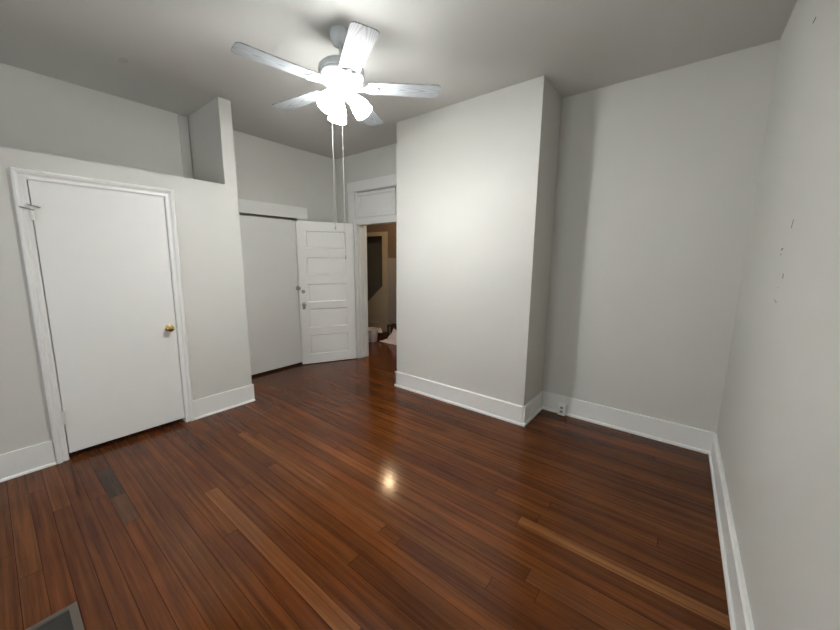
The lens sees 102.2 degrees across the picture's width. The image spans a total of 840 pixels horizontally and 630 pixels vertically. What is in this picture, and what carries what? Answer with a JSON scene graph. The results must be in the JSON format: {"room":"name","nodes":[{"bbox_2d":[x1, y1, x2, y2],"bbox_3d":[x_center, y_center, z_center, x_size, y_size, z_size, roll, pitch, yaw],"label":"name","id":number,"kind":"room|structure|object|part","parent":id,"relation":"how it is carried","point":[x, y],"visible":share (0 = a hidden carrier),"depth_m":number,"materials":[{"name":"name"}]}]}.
{"room":"empty bedroom","nodes":[
{"label":"empty bedroom","id":0,"kind":"room"},
{"bbox_2d":[0,97,251,462],"bbox_3d":[-3.267,-0.336,2.075,0.737,2.933,3.923,8,12,37],"label":"wall","id":1,"kind":"structure","parent":0,"point":[206,204],"depth_m":3.04,"materials":[{"name":"paint"}]},
{"bbox_2d":[9,167,193,463],"bbox_3d":[-2.414,0.011,2.703,0.138,2.061,0.911,8,12,37],"label":"door frame","id":2,"kind":"structure","parent":1,"relation":"attached to","point":[19,176],"depth_m":2.43,"materials":[{"name":"white paint"}]},
{"bbox_2d":[19,180,184,452],"bbox_3d":[-2.385,0.029,2.654,0.099,1.951,0.814,8,12,37],"label":"door","id":3,"kind":"structure","parent":1,"relation":"in","point":[104,260],"depth_m":2.62,"materials":[{"name":"paint"}]},
{"bbox_3d":[-2.160,0.116,2.928,0.059,0.062,0.062,8,12,37],"label":"knob","id":4,"kind":"part","parent":3,"relation":"part of","materials":[{"name":"gold metal"}]},
{"bbox_2d":[0,384,254,481],"bbox_3d":[-2.938,1.054,2.117,0.026,0.182,3.815,8,12,37],"label":"baseboard","id":5,"kind":"structure","parent":1,"relation":"attached to","point":[13,464],"depth_m":2.44,"materials":[{"name":"white paint"}]},
{"bbox_2d":[0,63,336,425],"bbox_3d":[-3.073,-0.492,3.038,0.160,2.933,5.699,8,12,37],"label":"wall","id":6,"kind":"structure","parent":0,"point":[39,113],"depth_m":3.15,"materials":[{"name":"paint"}]},
{"bbox_2d":[178,115,192,178],"bbox_3d":[-2.429,-1.654,3.522,0.018,0.764,0.079,8,12,37],"label":"trim","id":7,"kind":"structure","parent":6,"relation":"attached to","point":[182,120],"depth_m":3.50,"materials":[{"name":"paint"}]},
{"bbox_2d":[239,215,301,374],"bbox_3d":[-1.897,-0.250,4.430,0.097,1.970,0.773,8,12,37],"label":"door","id":8,"kind":"structure","parent":6,"relation":"in","point":[269,247],"depth_m":4.40,"materials":[{"name":"paint"}]},
{"bbox_2d":[238,199,307,220],"bbox_3d":[-1.927,-0.338,4.482,0.124,2.182,1.020,8,12,37],"label":"door frame","id":9,"kind":"structure","parent":6,"relation":"attached to","point":[245,206],"depth_m":4.28,"materials":[{"name":"white paint"}]},
{"bbox_2d":[295,221,356,363],"bbox_3d":[-1.305,-0.299,4.823,0.783,1.985,0.098,-4,10,-24],"label":"door","id":10,"kind":"structure","parent":6,"relation":"in","point":[327,295],"depth_m":4.82,"materials":[{"name":"white paint"}]},
{"bbox_3d":[-1.317,-1.044,4.722,0.546,0.237,0.043,-4,10,-24],"label":"panel","id":11,"kind":"part","parent":10,"relation":"part of","materials":[{"name":"white paint"}]},
{"bbox_3d":[-1.321,-0.687,4.780,0.546,0.245,0.043,-4,10,-24],"label":"panel","id":12,"kind":"part","parent":10,"relation":"part of","materials":[{"name":"white paint"}]},
{"bbox_3d":[-1.324,-0.322,4.840,0.546,0.255,0.043,-4,10,-24],"label":"panel","id":13,"kind":"part","parent":10,"relation":"part of","materials":[{"name":"white paint"}]},
{"bbox_3d":[-1.327,0.031,4.898,0.546,0.270,0.043,-4,10,-24],"label":"panel","id":14,"kind":"part","parent":10,"relation":"part of","materials":[{"name":"white paint"}]},
{"bbox_3d":[-1.330,0.408,4.960,0.546,0.285,0.043,-4,10,-24],"label":"panel","id":15,"kind":"part","parent":10,"relation":"part of","materials":[{"name":"white paint"}]},
{"bbox_2d":[0,337,730,629],"bbox_3d":[-1.011,0.994,3.213,6.119,0.020,8.188,8,12,37],"label":"floor","id":16,"kind":"structure","parent":0,"point":[341,496],"depth_m":1.96,"materials":[{"name":"brown wood"}]},
{"bbox_2d":[26,602,83,629],"bbox_3d":[-1.485,1.295,1.277,0.303,0.005,0.309,8,12,37],"label":"floor vent","id":17,"kind":"object","parent":16,"relation":"in","point":[68,618],"visible":1,"depth_m":1.41,"materials":[{"name":"metal"}]},
{"bbox_2d":[368,327,377,341],"bbox_3d":[-0.904,0.366,6.263,0.276,0.234,0.276,8,12,37],"label":"waste bin","id":18,"kind":"object","parent":16,"relation":"on","point":[372,331],"visible":0.66,"depth_m":6.17,"materials":[{"name":"grey plastic"}]},
{"bbox_2d":[377,331,386,337],"bbox_3d":[-0.787,0.376,6.622,0.260,0.100,0.160,8,12,37],"label":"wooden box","id":19,"kind":"object","parent":16,"relation":"on","point":[383,334],"visible":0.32,"depth_m":6.53,"materials":[{"name":"brown wood"}]},
{"bbox_2d":[380,329,396,344],"bbox_3d":[-0.489,0.366,6.180,0.521,0.267,0.262,8,12,37],"label":"heap","id":20,"kind":"object","parent":16,"relation":"on","point":[392,338],"visible":0.66,"depth_m":6.09,"materials":[{"name":"grey fabric"}]},
{"bbox_2d":[387,323,396,337],"bbox_3d":[-0.469,0.319,6.464,0.300,0.270,0.142,8,12,37],"label":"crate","id":21,"kind":"object","parent":16,"relation":"on","point":[392,325],"visible":0.37,"depth_m":6.48,"materials":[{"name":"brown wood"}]},
{"bbox_2d":[367,236,381,300],"bbox_3d":[-0.900,-1.141,7.115,1.300,2.933,0.100,8,12,37],"label":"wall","id":22,"kind":"structure","parent":0,"point":[374,244],"depth_m":7.11,"materials":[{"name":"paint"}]},
{"bbox_2d":[367,223,396,334],"bbox_3d":[-0.097,-0.985,6.207,3.500,2.933,0.122,8,12,37],"label":"wall","id":23,"kind":"structure","parent":0,"point":[392,262],"depth_m":6.63,"materials":[{"name":"paint"}]},
{"bbox_2d":[367,231,387,331],"bbox_3d":[-1.000,-0.657,6.976,1.014,2.020,0.120,8,12,37],"label":"trim","id":24,"kind":"structure","parent":23,"relation":"attached to","point":[384,235],"depth_m":6.64,"materials":[{"name":"beige paint"}]},
{"bbox_2d":[0,0,796,159],"bbox_3d":[-1.005,-1.857,2.722,6.316,0.300,8.250,8,12,37],"label":"ceiling","id":25,"kind":"structure","parent":0,"point":[175,56],"depth_m":2.29,"materials":[{"name":"paint"}]},
{"bbox_2d":[230,21,440,258],"bbox_3d":[-0.548,-1.105,2.291,1.235,1.437,1.248,8,12,37],"label":"ceiling fan","id":26,"kind":"object","parent":25,"relation":"hanging from","point":[343,74],"visible":1,"depth_m":2.14,"materials":[{"name":"white metal"}]},
{"bbox_3d":[-0.821,-1.455,1.958,0.470,0.006,0.150,-7,17,-40],"label":"blade","id":27,"kind":"part","parent":26,"relation":"part of","materials":[{"name":"white wood"}]},
{"bbox_3d":[-0.863,-1.534,2.431,0.470,0.006,0.150,6,16,31],"label":"blade","id":28,"kind":"part","parent":26,"relation":"part of","materials":[{"name":"white wood"}]},
{"bbox_3d":[-0.572,-1.367,2.142,0.127,0.167,0.156,8,12,37],"label":"lamp shade","id":29,"kind":"part","parent":26,"relation":"part of","materials":[{"name":"white glass"}]},
{"bbox_3d":[-0.570,-1.373,2.149,0.064,0.088,0.081,8,12,37],"label":"bulb","id":30,"kind":"part","parent":26,"relation":"part of","materials":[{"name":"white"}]},
{"bbox_3d":[-0.582,-1.027,2.275,0.003,0.840,0.004,-6,12,-36],"label":"pull chain","id":31,"kind":"part","parent":26,"relation":"part of","materials":[{"name":"grey metal"}]},
{"bbox_3d":[-0.564,-1.402,2.351,0.152,0.167,0.130,8,12,37],"label":"lamp shade","id":32,"kind":"part","parent":26,"relation":"part of","materials":[{"name":"white glass"}]},
{"bbox_3d":[-0.518,-0.930,2.302,0.003,1.040,0.004,4,10,23],"label":"pull chain","id":33,"kind":"part","parent":26,"relation":"part of","materials":[{"name":"grey metal"}]},
{"bbox_3d":[-0.351,-1.434,1.851,0.150,0.006,0.470,2,8,-23],"label":"blade","id":34,"kind":"part","parent":26,"relation":"part of","materials":[{"name":"white wood"}]},
{"bbox_3d":[-0.387,-1.382,2.242,0.147,0.167,0.134,8,12,37],"label":"lamp shade","id":35,"kind":"part","parent":26,"relation":"part of","materials":[{"name":"white glass"}]},
{"bbox_3d":[-0.419,-1.560,2.617,0.150,0.006,0.470,-2,8,14],"label":"blade","id":36,"kind":"part","parent":26,"relation":"part of","materials":[{"name":"white wood"}]},
{"bbox_3d":[-0.103,-1.498,2.259,0.470,0.006,0.150,0,4,-5],"label":"blade","id":37,"kind":"part","parent":26,"relation":"part of","materials":[{"name":"white wood"}]},
{"bbox_2d":[397,75,561,405],"bbox_3d":[0.498,-0.544,3.552,1.553,2.933,0.484,8,12,37],"label":"wall","id":38,"kind":"structure","parent":0,"point":[477,176],"depth_m":3.20,"materials":[{"name":"paint"}]},
{"bbox_2d":[335,40,779,432],"bbox_3d":[0.528,-0.602,3.906,4.672,2.933,0.122,8,12,37],"label":"wall","id":39,"kind":"structure","parent":0,"point":[657,173],"depth_m":2.76,"materials":[{"name":"paint"}]},
{"bbox_2d":[347,174,396,357],"bbox_3d":[-0.565,-0.571,4.799,1.090,2.563,0.208,8,12,37],"label":"door frame","id":40,"kind":"structure","parent":39,"relation":"attached to","point":[359,224],"depth_m":4.94,"materials":[{"name":"white paint"}]},
{"bbox_2d":[356,187,395,217],"bbox_3d":[-0.598,-1.511,4.591,0.736,0.333,0.042,8,12,37],"label":"window","id":41,"kind":"structure","parent":39,"relation":"in","point":[382,202],"depth_m":4.57,"materials":[{"name":"white paint"}]},
{"bbox_3d":[-0.596,-1.512,4.595,0.644,0.248,0.013,8,14,37],"label":"panel","id":42,"kind":"part","parent":41,"relation":"part of","materials":[{"name":"paint"}]},
{"bbox_2d":[394,371,714,453],"bbox_3d":[0.997,0.885,3.362,2.935,0.182,0.514,8,12,37],"label":"baseboard","id":43,"kind":"structure","parent":39,"relation":"attached to","point":[692,438],"depth_m":3.19,"materials":[{"name":"white paint"}]},
{"bbox_2d":[557,403,566,415],"bbox_3d":[1.396,0.928,3.327,0.074,0.105,0.052,8,12,37],"label":"wall outlet","id":44,"kind":"object","parent":39,"relation":"attached to","point":[562,408],"visible":1,"depth_m":3.31,"materials":[{"name":"white plastic"}]},
{"bbox_2d":[716,0,839,629],"bbox_3d":[0.677,0.004,0.222,0.122,2.933,5.820,8,12,37],"label":"wall","id":45,"kind":"structure","parent":0,"point":[778,433],"depth_m":1.27,"materials":[{"name":"paint"}]},
{"bbox_2d":[708,433,753,629],"bbox_3d":[0.602,1.354,0.482,0.030,0.182,5.561,8,12,37],"label":"baseboard","id":46,"kind":"structure","parent":45,"relation":"attached to","point":[740,616],"depth_m":1.65,"materials":[{"name":"white paint"}]}
]}

